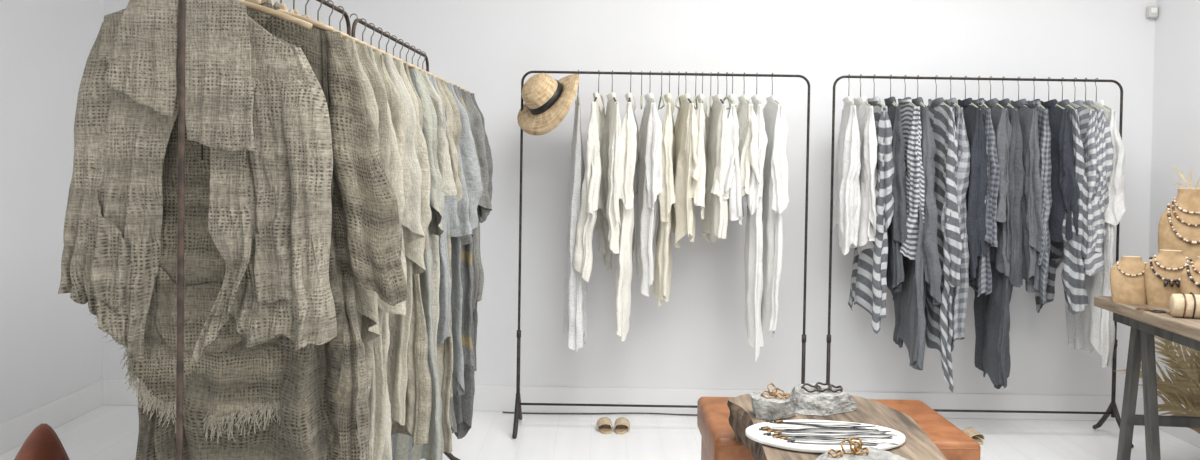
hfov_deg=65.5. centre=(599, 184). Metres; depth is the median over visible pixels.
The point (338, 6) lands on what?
clothes hanger
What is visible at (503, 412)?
power cable
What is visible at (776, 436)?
necklace
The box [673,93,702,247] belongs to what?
blouse
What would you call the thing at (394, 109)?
dress
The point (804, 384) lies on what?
bracelet
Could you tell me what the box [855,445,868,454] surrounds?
bracelet
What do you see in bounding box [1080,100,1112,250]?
striped shirt
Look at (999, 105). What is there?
clothes hanger
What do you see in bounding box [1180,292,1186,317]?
bracelet
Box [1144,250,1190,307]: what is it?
bust
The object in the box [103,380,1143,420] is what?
baseboard
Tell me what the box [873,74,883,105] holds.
clothes hanger
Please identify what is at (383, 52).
clothes hanger
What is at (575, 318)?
dress
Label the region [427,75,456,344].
shirt
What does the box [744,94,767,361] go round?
dress
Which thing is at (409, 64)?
clothes hanger
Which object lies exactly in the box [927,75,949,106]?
clothes hanger
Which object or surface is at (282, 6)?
clothes hanger
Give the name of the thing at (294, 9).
clothes hanger
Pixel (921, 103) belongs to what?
clothes hanger
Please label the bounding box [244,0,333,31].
clothes hanger
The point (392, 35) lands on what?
clothes hanger
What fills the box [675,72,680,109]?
clothes hanger
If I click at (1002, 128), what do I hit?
shirt
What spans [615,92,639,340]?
dress
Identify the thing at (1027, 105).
clothes hanger
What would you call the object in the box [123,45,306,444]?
scarf
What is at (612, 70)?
clothes hanger
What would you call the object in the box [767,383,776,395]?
bracelet
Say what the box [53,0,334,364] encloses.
jacket
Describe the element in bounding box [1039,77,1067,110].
clothes hanger
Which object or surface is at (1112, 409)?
clothes rack
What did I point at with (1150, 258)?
necklace
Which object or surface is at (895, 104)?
clothes hanger
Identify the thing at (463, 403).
dress
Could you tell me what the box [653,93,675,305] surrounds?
tunic
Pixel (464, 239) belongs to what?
dress
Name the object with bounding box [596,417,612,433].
sandal
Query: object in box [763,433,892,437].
necklace
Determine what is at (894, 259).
tunic
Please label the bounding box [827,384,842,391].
bracelet
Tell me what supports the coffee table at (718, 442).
on the floor
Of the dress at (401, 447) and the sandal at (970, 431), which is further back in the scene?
the sandal at (970, 431)
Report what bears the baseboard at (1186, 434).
attached to the wall at (1176, 88)
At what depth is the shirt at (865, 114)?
4.50 m
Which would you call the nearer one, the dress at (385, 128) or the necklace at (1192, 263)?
the dress at (385, 128)
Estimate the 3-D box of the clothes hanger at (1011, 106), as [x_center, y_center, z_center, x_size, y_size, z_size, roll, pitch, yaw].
[2.005,-0.447,4.641,0.010,0.187,0.333,1,1,2]
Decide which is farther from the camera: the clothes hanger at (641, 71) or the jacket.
the clothes hanger at (641, 71)
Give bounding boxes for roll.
[1169,294,1199,318]
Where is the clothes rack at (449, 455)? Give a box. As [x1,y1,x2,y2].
[351,18,459,459]
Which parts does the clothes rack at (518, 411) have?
rail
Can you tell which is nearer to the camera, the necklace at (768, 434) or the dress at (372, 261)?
the dress at (372, 261)
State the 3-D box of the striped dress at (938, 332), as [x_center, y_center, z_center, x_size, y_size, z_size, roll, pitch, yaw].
[1.669,0.281,4.641,0.113,1.425,0.480,1,1,-12]
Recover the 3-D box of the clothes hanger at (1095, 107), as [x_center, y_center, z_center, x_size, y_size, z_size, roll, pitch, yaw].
[2.415,-0.440,4.641,0.010,0.187,0.333,1,1,2]
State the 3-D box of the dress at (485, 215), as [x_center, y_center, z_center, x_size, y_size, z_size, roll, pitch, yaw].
[-0.762,0.173,3.990,0.607,1.281,0.127,1,1,0]
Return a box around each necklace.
[759,428,896,435]
[761,426,878,430]
[763,427,890,431]
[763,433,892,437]
[766,420,871,429]
[767,426,873,431]
[772,433,897,444]
[772,435,891,438]
[774,420,860,424]
[774,431,885,435]
[775,420,865,426]
[780,437,877,444]
[787,440,876,445]
[1116,261,1146,276]
[1149,257,1192,287]
[1153,255,1188,270]
[1167,203,1199,243]
[1172,201,1199,225]
[1173,197,1199,213]
[1186,263,1199,286]
[1191,262,1199,273]
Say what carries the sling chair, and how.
on the floor
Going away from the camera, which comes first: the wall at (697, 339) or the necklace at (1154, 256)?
the necklace at (1154, 256)
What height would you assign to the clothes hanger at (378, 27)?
0.176 m
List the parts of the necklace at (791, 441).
cord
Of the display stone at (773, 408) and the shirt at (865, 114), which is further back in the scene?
the shirt at (865, 114)
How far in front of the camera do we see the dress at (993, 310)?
4.54 m
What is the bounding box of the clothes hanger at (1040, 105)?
[1033,77,1044,108]
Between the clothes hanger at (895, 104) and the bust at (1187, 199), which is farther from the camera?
the clothes hanger at (895, 104)
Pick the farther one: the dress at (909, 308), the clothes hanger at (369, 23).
the dress at (909, 308)
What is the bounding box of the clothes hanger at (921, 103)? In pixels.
[917,75,924,106]
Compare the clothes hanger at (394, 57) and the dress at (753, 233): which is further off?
the dress at (753, 233)
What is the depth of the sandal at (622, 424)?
4.67 m
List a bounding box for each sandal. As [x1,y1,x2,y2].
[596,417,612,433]
[614,417,629,434]
[962,427,984,444]
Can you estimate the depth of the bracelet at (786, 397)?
2.67 m
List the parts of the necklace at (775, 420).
cord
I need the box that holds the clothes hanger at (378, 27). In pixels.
[378,27,432,74]
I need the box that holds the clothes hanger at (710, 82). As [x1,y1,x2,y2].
[709,82,711,109]
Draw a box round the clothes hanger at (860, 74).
[860,74,869,105]
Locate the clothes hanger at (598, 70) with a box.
[594,70,600,101]
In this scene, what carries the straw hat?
hanging from the clothes rack at (518, 411)
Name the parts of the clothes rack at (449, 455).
frame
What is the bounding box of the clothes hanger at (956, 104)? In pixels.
[950,76,959,106]
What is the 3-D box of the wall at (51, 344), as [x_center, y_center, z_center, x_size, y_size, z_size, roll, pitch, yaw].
[-2.706,-0.292,1.395,0.100,3.100,7.200,1,1,0]
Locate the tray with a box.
[745,420,904,452]
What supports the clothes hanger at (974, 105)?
hanging from the clothes rack at (1112, 409)
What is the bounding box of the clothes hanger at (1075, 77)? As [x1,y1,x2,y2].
[1074,77,1089,109]
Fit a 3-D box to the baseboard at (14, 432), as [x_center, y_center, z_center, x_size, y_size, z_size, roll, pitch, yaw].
[-2.674,1.191,1.426,0.010,0.135,7.200,1,1,0]
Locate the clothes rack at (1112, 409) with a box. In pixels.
[826,75,1133,447]
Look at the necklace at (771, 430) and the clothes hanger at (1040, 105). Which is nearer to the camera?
the necklace at (771, 430)
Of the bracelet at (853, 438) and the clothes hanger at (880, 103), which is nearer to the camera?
the bracelet at (853, 438)
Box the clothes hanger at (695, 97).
[693,72,697,109]
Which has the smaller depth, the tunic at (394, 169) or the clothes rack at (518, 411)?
the tunic at (394, 169)
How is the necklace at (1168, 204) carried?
on the bust at (1187, 199)
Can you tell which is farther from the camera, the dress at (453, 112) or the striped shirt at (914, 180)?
the striped shirt at (914, 180)
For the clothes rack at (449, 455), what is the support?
on the floor
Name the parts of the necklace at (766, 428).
cord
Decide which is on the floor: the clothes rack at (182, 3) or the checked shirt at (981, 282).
the clothes rack at (182, 3)
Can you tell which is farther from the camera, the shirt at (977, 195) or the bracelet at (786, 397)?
the shirt at (977, 195)
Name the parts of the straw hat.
crown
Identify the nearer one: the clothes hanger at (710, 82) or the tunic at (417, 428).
the tunic at (417, 428)
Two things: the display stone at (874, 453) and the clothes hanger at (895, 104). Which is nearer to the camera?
the display stone at (874, 453)
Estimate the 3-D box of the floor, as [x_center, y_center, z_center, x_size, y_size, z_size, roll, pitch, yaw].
[0.124,1.353,1.429,5.810,0.100,7.400,1,1,0]
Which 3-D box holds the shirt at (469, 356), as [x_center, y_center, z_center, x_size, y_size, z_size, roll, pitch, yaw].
[-0.773,0.131,3.705,0.592,1.185,0.159,1,1,4]
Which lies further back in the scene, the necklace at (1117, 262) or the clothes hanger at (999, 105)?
the clothes hanger at (999, 105)
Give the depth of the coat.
2.28 m
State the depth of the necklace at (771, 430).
2.49 m
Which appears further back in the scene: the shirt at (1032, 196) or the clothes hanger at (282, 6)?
the shirt at (1032, 196)
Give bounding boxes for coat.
[289,9,381,341]
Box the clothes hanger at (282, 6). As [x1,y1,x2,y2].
[278,0,358,42]
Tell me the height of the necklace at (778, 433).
0.006 m
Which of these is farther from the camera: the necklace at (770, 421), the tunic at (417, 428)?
the tunic at (417, 428)
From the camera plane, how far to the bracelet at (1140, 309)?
3.61 m
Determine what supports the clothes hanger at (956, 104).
hanging from the clothes rack at (1112, 409)
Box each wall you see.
[0,0,103,423]
[103,0,1155,395]
[1149,0,1199,410]
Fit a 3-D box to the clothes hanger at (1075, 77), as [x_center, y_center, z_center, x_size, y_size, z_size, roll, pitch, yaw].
[2.361,-0.441,4.641,0.010,0.187,0.333,1,1,-4]
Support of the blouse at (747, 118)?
hanging from the clothes hanger
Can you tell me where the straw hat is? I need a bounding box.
[517,73,578,134]
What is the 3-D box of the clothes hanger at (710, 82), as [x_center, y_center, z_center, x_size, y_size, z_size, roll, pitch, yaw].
[0.551,-0.469,4.641,0.010,0.187,0.323,1,1,7]
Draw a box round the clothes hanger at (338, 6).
[338,6,401,60]
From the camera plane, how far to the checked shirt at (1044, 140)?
4.46 m
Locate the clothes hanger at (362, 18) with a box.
[361,18,420,70]
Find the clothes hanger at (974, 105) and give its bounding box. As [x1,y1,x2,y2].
[964,76,978,107]
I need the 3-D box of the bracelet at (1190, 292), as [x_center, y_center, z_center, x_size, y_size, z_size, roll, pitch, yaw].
[2.189,0.445,3.453,0.007,0.098,0.100,1,1,20]
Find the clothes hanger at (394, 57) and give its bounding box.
[328,0,395,59]
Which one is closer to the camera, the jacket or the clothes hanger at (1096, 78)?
the jacket
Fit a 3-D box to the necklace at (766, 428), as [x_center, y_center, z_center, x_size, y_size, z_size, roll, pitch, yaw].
[0.601,0.648,2.477,0.342,0.006,0.021,1,1,0]
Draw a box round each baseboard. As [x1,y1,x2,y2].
[0,380,103,454]
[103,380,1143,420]
[1158,402,1199,447]
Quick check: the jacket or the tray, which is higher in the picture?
the jacket
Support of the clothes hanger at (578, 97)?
hanging from the clothes rack at (518, 411)
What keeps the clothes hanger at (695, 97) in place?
hanging from the clothes rack at (518, 411)
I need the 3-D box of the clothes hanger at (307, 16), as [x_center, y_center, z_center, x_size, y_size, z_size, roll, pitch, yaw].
[-0.805,-0.452,2.551,0.395,0.176,0.018,1,1,4]
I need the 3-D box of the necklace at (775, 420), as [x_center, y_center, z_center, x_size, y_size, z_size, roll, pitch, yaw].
[0.593,0.647,2.542,0.238,0.006,0.027,1,1,0]
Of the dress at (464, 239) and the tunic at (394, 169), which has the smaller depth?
the tunic at (394, 169)
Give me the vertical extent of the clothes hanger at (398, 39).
0.176 m
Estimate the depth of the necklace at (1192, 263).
3.56 m
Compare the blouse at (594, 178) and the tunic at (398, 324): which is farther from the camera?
the blouse at (594, 178)
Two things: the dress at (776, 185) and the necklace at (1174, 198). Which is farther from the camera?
the dress at (776, 185)
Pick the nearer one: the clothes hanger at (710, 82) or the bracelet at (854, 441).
the bracelet at (854, 441)
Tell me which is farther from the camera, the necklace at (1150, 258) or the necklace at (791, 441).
the necklace at (1150, 258)
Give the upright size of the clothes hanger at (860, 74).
0.187 m
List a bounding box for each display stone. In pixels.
[749,391,796,419]
[788,383,857,415]
[813,446,906,459]
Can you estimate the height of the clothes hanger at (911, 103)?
0.187 m
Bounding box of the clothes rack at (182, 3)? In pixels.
[176,0,350,459]
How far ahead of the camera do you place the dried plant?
4.17 m
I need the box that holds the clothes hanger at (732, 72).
[732,72,733,105]
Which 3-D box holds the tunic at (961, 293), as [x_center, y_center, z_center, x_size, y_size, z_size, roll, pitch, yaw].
[1.729,0.190,4.661,0.142,1.242,0.449,1,1,7]
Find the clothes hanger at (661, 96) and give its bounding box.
[658,71,664,109]
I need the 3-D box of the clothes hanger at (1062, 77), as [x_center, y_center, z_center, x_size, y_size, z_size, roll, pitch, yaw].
[2.299,-0.442,4.641,0.010,0.187,0.333,1,1,4]
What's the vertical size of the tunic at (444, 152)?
1.222 m
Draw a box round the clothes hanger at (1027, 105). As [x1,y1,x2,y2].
[1018,77,1031,108]
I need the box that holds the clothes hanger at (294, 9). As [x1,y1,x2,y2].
[290,0,366,45]
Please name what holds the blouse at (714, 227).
hanging from the clothes hanger
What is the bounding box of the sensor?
[1146,6,1157,17]
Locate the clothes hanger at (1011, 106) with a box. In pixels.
[1002,76,1013,107]
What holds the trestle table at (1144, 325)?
on the floor
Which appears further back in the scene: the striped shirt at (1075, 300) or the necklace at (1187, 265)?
the striped shirt at (1075, 300)
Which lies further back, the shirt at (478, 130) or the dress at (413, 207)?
the shirt at (478, 130)
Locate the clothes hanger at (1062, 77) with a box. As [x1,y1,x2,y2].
[1061,77,1073,108]
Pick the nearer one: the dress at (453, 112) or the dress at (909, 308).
the dress at (453, 112)
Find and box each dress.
[135,0,342,459]
[139,2,409,459]
[303,15,392,449]
[338,30,422,459]
[373,51,406,459]
[390,68,443,459]
[402,60,461,383]
[434,77,463,453]
[451,89,476,438]
[452,85,473,433]
[470,93,493,371]
[563,99,586,351]
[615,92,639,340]
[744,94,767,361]
[761,95,790,336]
[892,97,943,369]
[924,97,960,392]
[974,98,1023,389]
[1066,100,1126,367]
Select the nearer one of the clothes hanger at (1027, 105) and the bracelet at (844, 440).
the bracelet at (844, 440)
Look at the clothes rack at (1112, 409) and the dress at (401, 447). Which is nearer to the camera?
the dress at (401, 447)
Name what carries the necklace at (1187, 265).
on the bust at (1187, 286)
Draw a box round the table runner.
[727,393,947,459]
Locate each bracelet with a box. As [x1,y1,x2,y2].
[761,391,776,398]
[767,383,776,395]
[772,388,784,396]
[776,393,787,398]
[801,383,821,392]
[814,382,831,391]
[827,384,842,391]
[828,448,842,457]
[840,439,855,453]
[849,437,862,451]
[850,440,860,454]
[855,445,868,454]
[1135,308,1150,310]
[1151,310,1166,312]
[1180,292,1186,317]
[1190,292,1195,318]
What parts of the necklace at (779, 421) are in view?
cord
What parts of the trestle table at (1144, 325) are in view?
leg, leg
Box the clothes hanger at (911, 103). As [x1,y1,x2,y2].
[904,75,917,108]
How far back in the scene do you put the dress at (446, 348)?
3.28 m
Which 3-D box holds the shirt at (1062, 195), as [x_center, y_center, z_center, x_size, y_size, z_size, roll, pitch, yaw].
[2.241,-0.063,4.642,0.131,0.719,0.430,1,1,-5]
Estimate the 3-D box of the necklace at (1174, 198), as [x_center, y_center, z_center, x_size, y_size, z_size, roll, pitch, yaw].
[2.497,0.087,3.928,0.147,0.068,0.104,1,1,25]
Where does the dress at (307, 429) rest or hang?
hanging from the clothes hanger at (249, 5)
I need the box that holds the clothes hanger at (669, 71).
[668,71,669,102]
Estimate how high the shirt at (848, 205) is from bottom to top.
0.792 m
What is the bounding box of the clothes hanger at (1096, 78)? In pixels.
[1095,78,1112,112]
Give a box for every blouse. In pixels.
[572,92,611,280]
[595,92,621,252]
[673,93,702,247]
[692,94,709,218]
[702,94,729,243]
[721,94,743,225]
[737,94,758,195]
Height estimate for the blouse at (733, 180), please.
0.646 m
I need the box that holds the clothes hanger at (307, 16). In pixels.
[302,0,375,50]
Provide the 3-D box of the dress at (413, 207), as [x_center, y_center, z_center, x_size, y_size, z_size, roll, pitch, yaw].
[-0.807,0.327,2.659,0.594,1.534,0.165,1,1,6]
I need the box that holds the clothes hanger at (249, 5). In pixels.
[239,0,312,28]
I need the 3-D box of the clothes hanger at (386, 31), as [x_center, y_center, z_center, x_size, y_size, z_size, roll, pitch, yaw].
[-0.776,-0.469,3.391,0.395,0.176,0.018,1,1,6]
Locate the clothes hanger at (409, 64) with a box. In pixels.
[350,13,414,67]
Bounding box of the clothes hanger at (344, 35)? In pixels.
[261,0,348,38]
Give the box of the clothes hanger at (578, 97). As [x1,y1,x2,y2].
[577,70,579,104]
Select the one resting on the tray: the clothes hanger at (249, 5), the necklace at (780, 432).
the necklace at (780, 432)
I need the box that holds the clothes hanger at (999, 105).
[990,76,1003,107]
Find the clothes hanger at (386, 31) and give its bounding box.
[385,31,438,77]
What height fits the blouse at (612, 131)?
0.777 m
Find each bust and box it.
[1110,256,1146,303]
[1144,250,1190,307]
[1158,188,1199,261]
[1180,256,1199,294]
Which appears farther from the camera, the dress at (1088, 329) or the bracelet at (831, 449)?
the dress at (1088, 329)
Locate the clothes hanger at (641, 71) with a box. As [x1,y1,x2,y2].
[640,71,641,108]
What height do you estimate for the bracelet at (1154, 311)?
0.006 m
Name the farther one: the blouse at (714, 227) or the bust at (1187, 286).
the blouse at (714, 227)
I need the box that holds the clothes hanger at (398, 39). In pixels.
[398,39,450,82]
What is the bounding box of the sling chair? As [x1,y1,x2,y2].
[14,424,69,459]
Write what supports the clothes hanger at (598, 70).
hanging from the clothes rack at (518, 411)
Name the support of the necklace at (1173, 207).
on the bust at (1187, 199)
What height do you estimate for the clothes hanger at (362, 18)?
0.176 m
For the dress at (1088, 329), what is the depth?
4.52 m
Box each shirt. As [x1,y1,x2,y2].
[421,68,478,368]
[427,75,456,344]
[464,91,490,308]
[833,96,862,254]
[834,96,876,254]
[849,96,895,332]
[898,97,924,259]
[957,98,989,277]
[969,98,999,295]
[983,98,1014,275]
[1010,99,1043,291]
[1027,99,1052,304]
[1036,99,1089,313]
[1041,99,1082,242]
[1054,99,1103,275]
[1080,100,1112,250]
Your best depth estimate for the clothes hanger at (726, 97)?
4.64 m
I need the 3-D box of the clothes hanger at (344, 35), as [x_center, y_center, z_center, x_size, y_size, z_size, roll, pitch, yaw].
[-0.814,-0.447,2.281,0.395,0.176,0.018,1,1,-3]
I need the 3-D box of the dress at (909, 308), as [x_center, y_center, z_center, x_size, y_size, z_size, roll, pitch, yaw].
[1.569,0.226,4.656,0.145,1.318,0.442,1,1,-3]
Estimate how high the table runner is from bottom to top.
0.621 m
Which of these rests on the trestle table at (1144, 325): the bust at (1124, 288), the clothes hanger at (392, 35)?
the bust at (1124, 288)
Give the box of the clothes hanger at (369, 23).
[369,23,428,74]
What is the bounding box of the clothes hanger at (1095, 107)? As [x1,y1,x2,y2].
[1085,78,1100,111]
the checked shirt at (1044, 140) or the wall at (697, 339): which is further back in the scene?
the wall at (697, 339)
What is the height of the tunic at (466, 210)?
1.254 m
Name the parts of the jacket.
panel, panel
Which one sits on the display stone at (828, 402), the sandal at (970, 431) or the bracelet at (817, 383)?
the bracelet at (817, 383)
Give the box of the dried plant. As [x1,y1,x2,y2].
[1116,165,1199,433]
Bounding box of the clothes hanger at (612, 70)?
[610,70,616,103]
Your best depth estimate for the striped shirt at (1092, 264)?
4.46 m
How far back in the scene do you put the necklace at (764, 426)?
2.48 m
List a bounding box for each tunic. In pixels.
[315,20,405,459]
[386,60,430,424]
[389,63,430,446]
[419,71,453,301]
[445,83,481,396]
[635,93,662,295]
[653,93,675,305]
[884,96,906,300]
[941,97,970,347]
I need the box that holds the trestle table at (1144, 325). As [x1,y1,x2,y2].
[1094,296,1199,459]
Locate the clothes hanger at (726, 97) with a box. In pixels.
[721,72,736,109]
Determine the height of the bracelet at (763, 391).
0.014 m
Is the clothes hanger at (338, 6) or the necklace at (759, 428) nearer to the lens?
the necklace at (759, 428)
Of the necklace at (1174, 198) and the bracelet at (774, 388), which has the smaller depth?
the bracelet at (774, 388)
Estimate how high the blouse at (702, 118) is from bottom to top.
0.613 m
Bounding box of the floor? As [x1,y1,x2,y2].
[0,405,1199,459]
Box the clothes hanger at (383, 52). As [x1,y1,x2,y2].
[317,0,384,54]
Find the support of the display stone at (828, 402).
on the table runner
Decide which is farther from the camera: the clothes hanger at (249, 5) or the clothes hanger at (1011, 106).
the clothes hanger at (1011, 106)
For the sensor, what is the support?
attached to the wall at (697, 339)
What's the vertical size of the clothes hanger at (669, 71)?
0.187 m
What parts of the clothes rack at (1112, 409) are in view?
frame, rail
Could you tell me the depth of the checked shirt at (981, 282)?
4.46 m
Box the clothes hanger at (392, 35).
[392,35,445,81]
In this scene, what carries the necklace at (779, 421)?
on the tray
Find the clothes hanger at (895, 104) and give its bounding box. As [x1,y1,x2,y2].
[890,75,897,105]
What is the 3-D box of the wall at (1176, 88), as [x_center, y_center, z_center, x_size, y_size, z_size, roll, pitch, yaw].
[3.003,-0.202,1.395,0.100,3.100,7.200,1,1,0]
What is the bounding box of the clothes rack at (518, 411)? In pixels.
[512,71,809,438]
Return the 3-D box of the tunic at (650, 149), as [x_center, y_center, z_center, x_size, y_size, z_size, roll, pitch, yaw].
[0.229,0.040,4.663,0.110,0.991,0.452,1,1,-8]
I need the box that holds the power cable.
[503,412,696,415]
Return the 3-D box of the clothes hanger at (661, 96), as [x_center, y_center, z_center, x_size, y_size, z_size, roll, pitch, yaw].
[0.306,-0.473,4.641,0.010,0.187,0.323,1,1,-2]
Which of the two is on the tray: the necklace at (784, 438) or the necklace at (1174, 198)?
the necklace at (784, 438)
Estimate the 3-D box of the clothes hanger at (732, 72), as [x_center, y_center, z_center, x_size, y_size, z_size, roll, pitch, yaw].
[0.659,-0.468,4.641,0.010,0.187,0.333,1,1,6]
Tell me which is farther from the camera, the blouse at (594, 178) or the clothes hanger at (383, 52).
the blouse at (594, 178)
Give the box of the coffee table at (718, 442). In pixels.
[697,397,980,459]
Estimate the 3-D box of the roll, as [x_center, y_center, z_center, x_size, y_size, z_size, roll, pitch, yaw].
[2.198,0.448,3.449,0.150,0.088,0.088,1,1,20]

